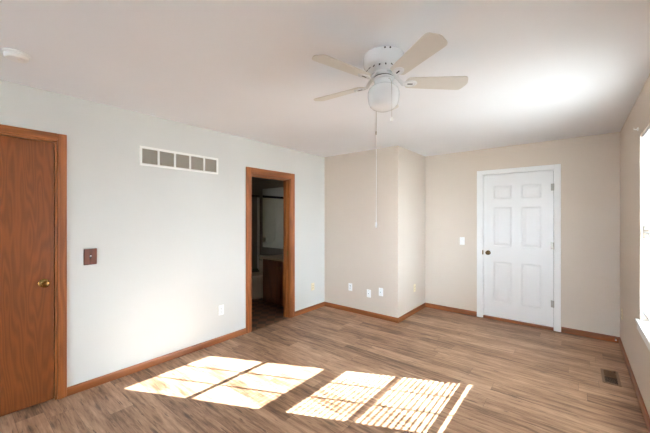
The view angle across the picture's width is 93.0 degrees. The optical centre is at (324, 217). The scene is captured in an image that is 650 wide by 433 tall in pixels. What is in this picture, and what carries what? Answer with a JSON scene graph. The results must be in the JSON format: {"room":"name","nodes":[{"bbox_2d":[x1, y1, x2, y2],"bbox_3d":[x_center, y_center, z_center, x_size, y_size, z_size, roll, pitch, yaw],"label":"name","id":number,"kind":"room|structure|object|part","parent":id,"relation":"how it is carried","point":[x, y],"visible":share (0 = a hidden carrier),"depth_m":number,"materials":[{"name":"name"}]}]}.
{"room":"empty bedroom","nodes":[
{"label":"empty bedroom","id":0,"kind":"room"},
{"bbox_2d":[0,80,324,386],"bbox_3d":[-2.286,0.302,2.375,0.130,2.590,7.455,0,0,39],"label":"wall","id":1,"kind":"structure","parent":0,"point":[170,244],"depth_m":3.01,"materials":[{"name":"paint"}]},
{"bbox_2d":[0,135,53,416],"bbox_3d":[-2.374,0.419,2.154,0.106,2.031,0.740,0,0,39],"label":"door","id":2,"kind":"structure","parent":1,"relation":"in","point":[26,165],"depth_m":2.33,"materials":[{"name":"brown wood"}]},
{"bbox_3d":[-2.165,0.509,2.380,0.067,0.066,0.066,0,0,39],"label":"knob","id":3,"kind":"part","parent":2,"relation":"part of","materials":[{"name":"gold metal"}]},
{"bbox_2d":[0,398,54,418],"bbox_3d":[-2.428,1.523,2.200,0.130,0.148,0.795,0,0,39],"label":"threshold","id":4,"kind":"structure","parent":1,"relation":"in","point":[53,399],"depth_m":2.34,"materials":[{"name":"wood"}]},
{"bbox_2d":[0,124,66,399],"bbox_3d":[-2.422,0.389,2.192,0.149,2.116,0.890,0,0,39],"label":"trim","id":5,"kind":"structure","parent":1,"relation":"attached to","point":[59,140],"depth_m":2.46,"materials":[{"name":"brown wood"}]},
{"bbox_3d":[-2.109,0.389,2.474,0.019,2.116,0.058,0,0,39],"label":"casing","id":6,"kind":"part","parent":5,"relation":"part of","materials":[{"name":"brown wood"}]},
{"bbox_2d":[84,248,96,264],"bbox_3d":[-1.990,0.331,2.616,0.024,0.136,0.092,0,0,39],"label":"light switch","id":7,"kind":"object","parent":1,"relation":"attached to","point":[90,255],"visible":1,"depth_m":2.62,"materials":[{"name":"brown wood"}]},
{"bbox_2d":[67,328,245,395],"bbox_3d":[-1.535,1.413,3.183,0.013,0.068,1.771,0,0,39],"label":"baseboard","id":8,"kind":"structure","parent":1,"relation":"attached to","point":[74,389],"depth_m":2.96,"materials":[{"name":"brown wood"}]},
{"bbox_2d":[139,146,217,173],"bbox_3d":[-1.494,-0.591,3.236,0.010,0.185,0.826,0,0,39],"label":"air vent","id":9,"kind":"object","parent":1,"relation":"in","point":[148,156],"visible":1,"depth_m":3.19,"materials":[{"name":"white metal"}]},
{"bbox_2d":[218,305,223,315],"bbox_3d":[-1.208,1.075,3.588,0.008,0.115,0.070,0,0,39],"label":"wall outlet","id":10,"kind":"object","parent":1,"relation":"attached to","point":[220,307],"visible":1,"depth_m":3.58,"materials":[{"name":"white plastic"}]},
{"bbox_2d":[252,316,287,329],"bbox_3d":[-0.775,1.523,4.230,0.130,0.148,0.750,0,0,39],"label":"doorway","id":11,"kind":"structure","parent":1,"relation":"in","point":[283,317],"depth_m":4.26,"materials":[{"name":"wood"}]},
{"bbox_2d":[246,167,294,332],"bbox_3d":[-0.766,0.404,4.225,0.149,2.086,0.857,0,0,39],"label":"trim","id":12,"kind":"structure","parent":1,"relation":"attached to","point":[288,179],"depth_m":4.46,"materials":[{"name":"brown wood"}]},
{"bbox_3d":[-0.962,0.404,3.882,0.019,2.086,0.078,0,0,39],"label":"casing","id":13,"kind":"part","parent":12,"relation":"part of","materials":[{"name":"brown wood"}]},
{"bbox_3d":[-0.470,0.404,4.486,0.019,2.086,0.078,0,0,39],"label":"casing","id":14,"kind":"part","parent":12,"relation":"part of","materials":[{"name":"brown wood"}]},
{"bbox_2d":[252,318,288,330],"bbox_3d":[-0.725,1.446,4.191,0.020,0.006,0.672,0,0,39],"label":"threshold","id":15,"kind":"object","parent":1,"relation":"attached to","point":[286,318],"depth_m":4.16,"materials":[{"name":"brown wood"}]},
{"bbox_2d":[295,302,324,315],"bbox_3d":[-0.228,1.413,4.788,0.013,0.068,0.688,0,0,39],"label":"baseboard","id":16,"kind":"structure","parent":1,"relation":"attached to","point":[322,304],"depth_m":4.76,"materials":[{"name":"brown wood"}]},
{"bbox_2d":[252,177,282,268],"bbox_3d":[-0.933,0.302,5.984,2.329,2.590,0.100,0,0,39],"label":"wall","id":17,"kind":"structure","parent":0,"point":[258,184],"depth_m":6.22,"materials":[{"name":"paint"}]},
{"bbox_2d":[263,187,282,248],"bbox_3d":[-0.660,0.007,5.689,1.515,1.164,0.010,0,0,39],"label":"wall mirror","id":18,"kind":"object","parent":17,"relation":"attached to","point":[272,197],"visible":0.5,"depth_m":5.96,"materials":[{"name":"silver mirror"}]},
{"bbox_2d":[252,298,282,326],"bbox_3d":[-1.558,1.523,5.216,2.330,0.148,1.880,0,0,39],"label":"floor","id":19,"kind":"structure","parent":0,"point":[262,311],"depth_m":4.76,"materials":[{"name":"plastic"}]},
{"bbox_2d":[252,254,271,298],"bbox_3d":[-1.208,1.079,5.638,0.460,0.735,0.758,0,0,39],"label":"toilet","id":20,"kind":"object","parent":19,"relation":"on","point":[257,277],"visible":0.44,"depth_m":5.51,"materials":[{"name":"ceramic"}]},
{"bbox_3d":[-1.290,1.026,5.537,0.368,0.018,0.486,0,0,39],"label":"lid","id":21,"kind":"part","parent":20,"relation":"part of","materials":[{"name":"ceramic"}]},
{"bbox_3d":[-1.274,1.252,5.556,0.360,0.390,0.525,0,0,39],"label":"bowl","id":22,"kind":"part","parent":20,"relation":"part of","materials":[{"name":"ceramic"}]},
{"bbox_3d":[-1.036,0.912,5.848,0.440,0.330,0.200,0,0,39],"label":"tank","id":23,"kind":"part","parent":20,"relation":"part of","materials":[{"name":"ceramic"}]},
{"bbox_3d":[-1.037,0.730,5.847,0.460,0.035,0.217,0,0,39],"label":"tank lid","id":24,"kind":"part","parent":20,"relation":"part of","materials":[{"name":"ceramic"}]},
{"bbox_2d":[263,259,282,305],"bbox_3d":[-0.589,1.079,5.270,0.885,0.735,0.568,0,0,39],"label":"vanity cabinet","id":25,"kind":"object","parent":19,"relation":"on","point":[272,269],"visible":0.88,"depth_m":5.18,"materials":[{"name":"brown wood"}]},
{"bbox_2d":[261,254,282,260],"bbox_3d":[-0.594,0.657,5.279,0.905,0.110,0.557,0,0,39],"label":"countertop","id":26,"kind":"structure","parent":25,"relation":"on","point":[273,257],"depth_m":5.26,"materials":[{"name":"laminate"}]},
{"bbox_3d":[-0.577,1.040,4.943,0.414,0.615,0.017,0,0,39],"label":"door","id":27,"kind":"part","parent":25,"relation":"part of","materials":[{"name":"brown wood"}]},
{"bbox_3d":[-2.167,0.472,5.712,0.740,1.950,1.870,0,0,39],"label":"bathtub","id":28,"kind":"object","parent":19,"relation":"on","visible":0},
{"bbox_2d":[252,195,259,270],"bbox_3d":[-1.907,0.295,5.500,0.044,1.500,1.838,0,0,39],"label":"shower enclosure","id":29,"kind":"object","parent":28,"relation":"on","point":[257,196],"visible":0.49,"depth_m":6.19,"materials":[{"name":"metal"}]},
{"bbox_3d":[-1.338,0.318,6.198,0.036,1.455,0.032,0,0,39],"label":"jamb post","id":30,"kind":"part","parent":29,"relation":"part of","materials":[{"name":"metal"}]},
{"bbox_2d":[0,306,648,432],"bbox_3d":[-0.549,1.522,1.553,3.601,0.150,8.115,0,0,39],"label":"floor","id":31,"kind":"structure","parent":0,"point":[324,369],"depth_m":2.64,"materials":[{"name":"wood"}]},
{"bbox_2d":[600,368,621,386],"bbox_3d":[2.588,1.444,2.793,0.124,0.005,0.316,0,0,39],"label":"floor vent","id":32,"kind":"object","parent":31,"relation":"in","point":[610,377],"visible":1,"depth_m":2.78,"materials":[{"name":"brown metal"}]},
{"bbox_2d":[0,0,649,156],"bbox_3d":[-0.506,-1.068,1.518,3.751,0.150,8.375,0,0,39],"label":"ceiling","id":33,"kind":"structure","parent":0,"point":[535,70],"depth_m":2.01,"materials":[{"name":"paint"}]},
{"bbox_2d":[1,48,29,62],"bbox_3d":[-1.866,-0.972,1.863,0.124,0.043,0.124,0,0,39],"label":"smoke detector","id":34,"kind":"object","parent":33,"relation":"attached to","point":[14,55],"visible":1,"depth_m":1.83,"materials":[{"name":"white plastic"}]},
{"bbox_2d":[312,32,467,227],"bbox_3d":[0.328,-0.465,1.911,0.972,1.056,0.991,0,0,39],"label":"ceiling fan","id":35,"kind":"object","parent":33,"relation":"hanging from","point":[381,64],"visible":1,"depth_m":1.81,"materials":[{"name":"white metal"}]},
{"bbox_3d":[0.088,-0.833,2.080,0.387,0.034,0.134,0,0,39],"label":"blade","id":36,"kind":"part","parent":35,"relation":"part of","materials":[{"name":"beige wood"}]},
{"bbox_3d":[0.096,-0.833,1.708,0.388,0.034,0.125,0,0,-40],"label":"blade","id":37,"kind":"part","parent":35,"relation":"part of","materials":[{"name":"beige wood"}]},
{"bbox_3d":[0.321,-0.246,1.929,0.005,0.546,0.004,0,0,39],"label":"pull cord","id":38,"kind":"part","parent":35,"relation":"part of","materials":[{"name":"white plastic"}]},
{"bbox_3d":[0.360,-0.736,1.899,0.193,0.158,0.193,0,0,39],"label":"light globe","id":39,"kind":"part","parent":35,"relation":"part of","materials":[{"name":"white glass"}]},
{"bbox_3d":[0.474,-0.833,1.593,0.125,0.034,0.388,0,0,-16],"label":"blade","id":40,"kind":"part","parent":35,"relation":"part of","materials":[{"name":"beige wood"}]},
{"bbox_3d":[0.686,-0.833,1.913,0.388,0.034,0.125,0,0,2],"label":"blade","id":41,"kind":"part","parent":35,"relation":"part of","materials":[{"name":"beige wood"}]},
{"bbox_2d":[325,146,424,317],"bbox_3d":[0.811,0.227,5.040,1.305,2.440,0.990,0,0,39],"label":"wall","id":42,"kind":"structure","parent":0,"point":[390,256],"depth_m":4.59,"materials":[{"name":"beige paint"}]},
{"bbox_2d":[348,283,351,290],"bbox_3d":[0.389,1.066,4.740,0.070,0.115,0.008,0,0,39],"label":"wall outlet","id":43,"kind":"object","parent":42,"relation":"attached to","point":[349,284],"visible":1,"depth_m":4.74,"materials":[{"name":"white plastic"}]},
{"bbox_2d":[325,302,398,322],"bbox_3d":[0.499,1.413,4.647,1.318,0.068,0.013,0,0,39],"label":"baseboard","id":44,"kind":"structure","parent":42,"relation":"attached to","point":[336,306],"depth_m":4.58,"materials":[{"name":"brown wood"}]},
{"bbox_2d":[367,289,370,297],"bbox_3d":[0.642,1.115,4.529,0.070,0.115,0.016,0,0,39],"label":"jack plate","id":45,"kind":"object","parent":42,"relation":"attached to","point":[368,291],"visible":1,"depth_m":4.52,"materials":[{"name":"white plastic"}]},
{"bbox_2d":[379,288,382,295],"bbox_3d":[0.796,1.063,4.404,0.070,0.115,0.016,0,0,39],"label":"jack plate","id":46,"kind":"object","parent":42,"relation":"attached to","point":[380,289],"visible":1,"depth_m":4.40,"materials":[{"name":"white plastic"}]},
{"bbox_2d":[399,303,425,322],"bbox_3d":[1.318,1.413,4.619,0.013,0.068,0.977,0,0,39],"label":"baseboard","id":47,"kind":"structure","parent":42,"relation":"attached to","point":[408,314],"depth_m":4.57,"materials":[{"name":"brown wood"}]},
{"bbox_2d":[425,132,619,336],"bbox_3d":[2.055,0.302,4.749,3.601,2.590,0.130,0,0,39],"label":"wall","id":48,"kind":"structure","parent":0,"point":[590,165],"depth_m":3.89,"materials":[{"name":"beige paint"}]},
{"bbox_2d":[426,303,476,315],"bbox_3d":[1.927,1.413,4.761,0.778,0.068,0.013,0,0,39],"label":"baseboard","id":49,"kind":"structure","parent":48,"relation":"attached to","point":[429,305],"depth_m":4.74,"materials":[{"name":"brown wood"}]},
{"bbox_2d":[460,237,464,244],"bbox_3d":[2.065,0.352,4.644,0.070,0.115,0.021,0,0,39],"label":"light switch","id":50,"kind":"object","parent":48,"relation":"attached to","point":[462,239],"visible":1,"depth_m":4.64,"materials":[{"name":"white plastic"}]},
{"bbox_2d":[483,315,553,330],"bbox_3d":[2.638,1.429,4.240,0.820,0.036,0.103,0,0,39],"label":"trim","id":51,"kind":"structure","parent":48,"relation":"attached to","point":[484,316],"depth_m":4.18,"materials":[{"name":"brown wood"}]},
{"bbox_2d":[484,170,553,326],"bbox_3d":[2.611,0.399,4.200,0.822,2.018,0.101,0,0,39],"label":"door","id":52,"kind":"structure","parent":48,"relation":"in","point":[518,207],"depth_m":4.18,"materials":[{"name":"white wood"}]},
{"bbox_2d":[477,164,560,331],"bbox_3d":[2.646,0.383,4.258,0.978,2.128,0.146,0,0,39],"label":"trim","id":53,"kind":"structure","parent":48,"relation":"attached to","point":[556,168],"depth_m":4.07,"materials":[{"name":"white paint"}]},
{"bbox_3d":[2.252,0.383,4.495,0.068,2.128,0.016,0,0,39],"label":"casing","id":54,"kind":"part","parent":53,"relation":"part of","materials":[{"name":"white paint"}]},
{"bbox_3d":[2.957,0.383,3.920,0.068,2.128,0.016,0,0,39],"label":"casing","id":55,"kind":"part","parent":53,"relation":"part of","materials":[{"name":"white paint"}]},
{"bbox_2d":[561,327,618,342],"bbox_3d":[3.197,1.413,3.727,0.539,0.068,0.013,0,0,39],"label":"baseboard","id":56,"kind":"structure","parent":48,"relation":"attached to","point":[605,337],"depth_m":3.71,"materials":[{"name":"brown wood"}]},
{"bbox_2d":[553,171,553,325],"bbox_3d":[2.791,0.302,4.428,1.048,2.590,0.299,0,0,39],"label":"wall","id":57,"kind":"structure","parent":0,"point":[553,171],"depth_m":4.06,"materials":[{"name":"paint"}]},
{"bbox_2d":[620,74,649,416],"bbox_3d":[0.897,0.302,0.375,0.130,2.590,8.375,0,0,39],"label":"wall","id":58,"kind":"structure","parent":0,"point":[637,352],"depth_m":2.68,"materials":[{"name":"beige paint"}]},
{"bbox_2d":[619,337,649,432],"bbox_3d":[0.838,1.413,0.415,0.013,0.068,8.102,0,0,39],"label":"baseboard","id":59,"kind":"structure","parent":58,"relation":"attached to","point":[635,385],"depth_m":2.52,"materials":[{"name":"brown wood"}]},
{"bbox_2d":[635,153,649,350],"bbox_3d":[2.265,0.121,2.076,0.148,1.548,0.990,0,0,39],"label":"window","id":60,"kind":"structure","parent":58,"relation":"in","point":[646,324],"depth_m":2.31,"materials":[{"name":"white paint"}]},
{"bbox_3d":[2.240,0.827,2.096,0.083,0.029,0.990,0,0,39],"label":"sill","id":61,"kind":"part","parent":60,"relation":"part of","materials":[{"name":"white paint"}]},
{"bbox_2d":[639,126,649,322],"bbox_3d":[2.233,0.065,2.102,0.069,1.431,0.874,0,0,39],"label":"window blind","id":62,"kind":"object","parent":60,"relation":"attached to","point":[646,134],"visible":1,"depth_m":2.36,"materials":[{"name":"plastic"}]},
{"bbox_3d":[2.420,0.078,2.355,0.096,1.404,0.011,0,0,-33],"label":"lift cord","id":63,"kind":"part","parent":62,"relation":"part of","materials":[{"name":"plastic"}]},
{"bbox_3d":[2.246,0.743,2.092,0.022,0.028,0.874,0,0,39],"label":"rail","id":64,"kind":"part","parent":62,"relation":"part of","materials":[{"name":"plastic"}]},
{"bbox_3d":[2.293,0.081,2.053,0.075,1.468,0.890,0,0,39],"label":"frame","id":65,"kind":"part","parent":60,"relation":"part of","materials":[{"name":"white paint"}]}
]}

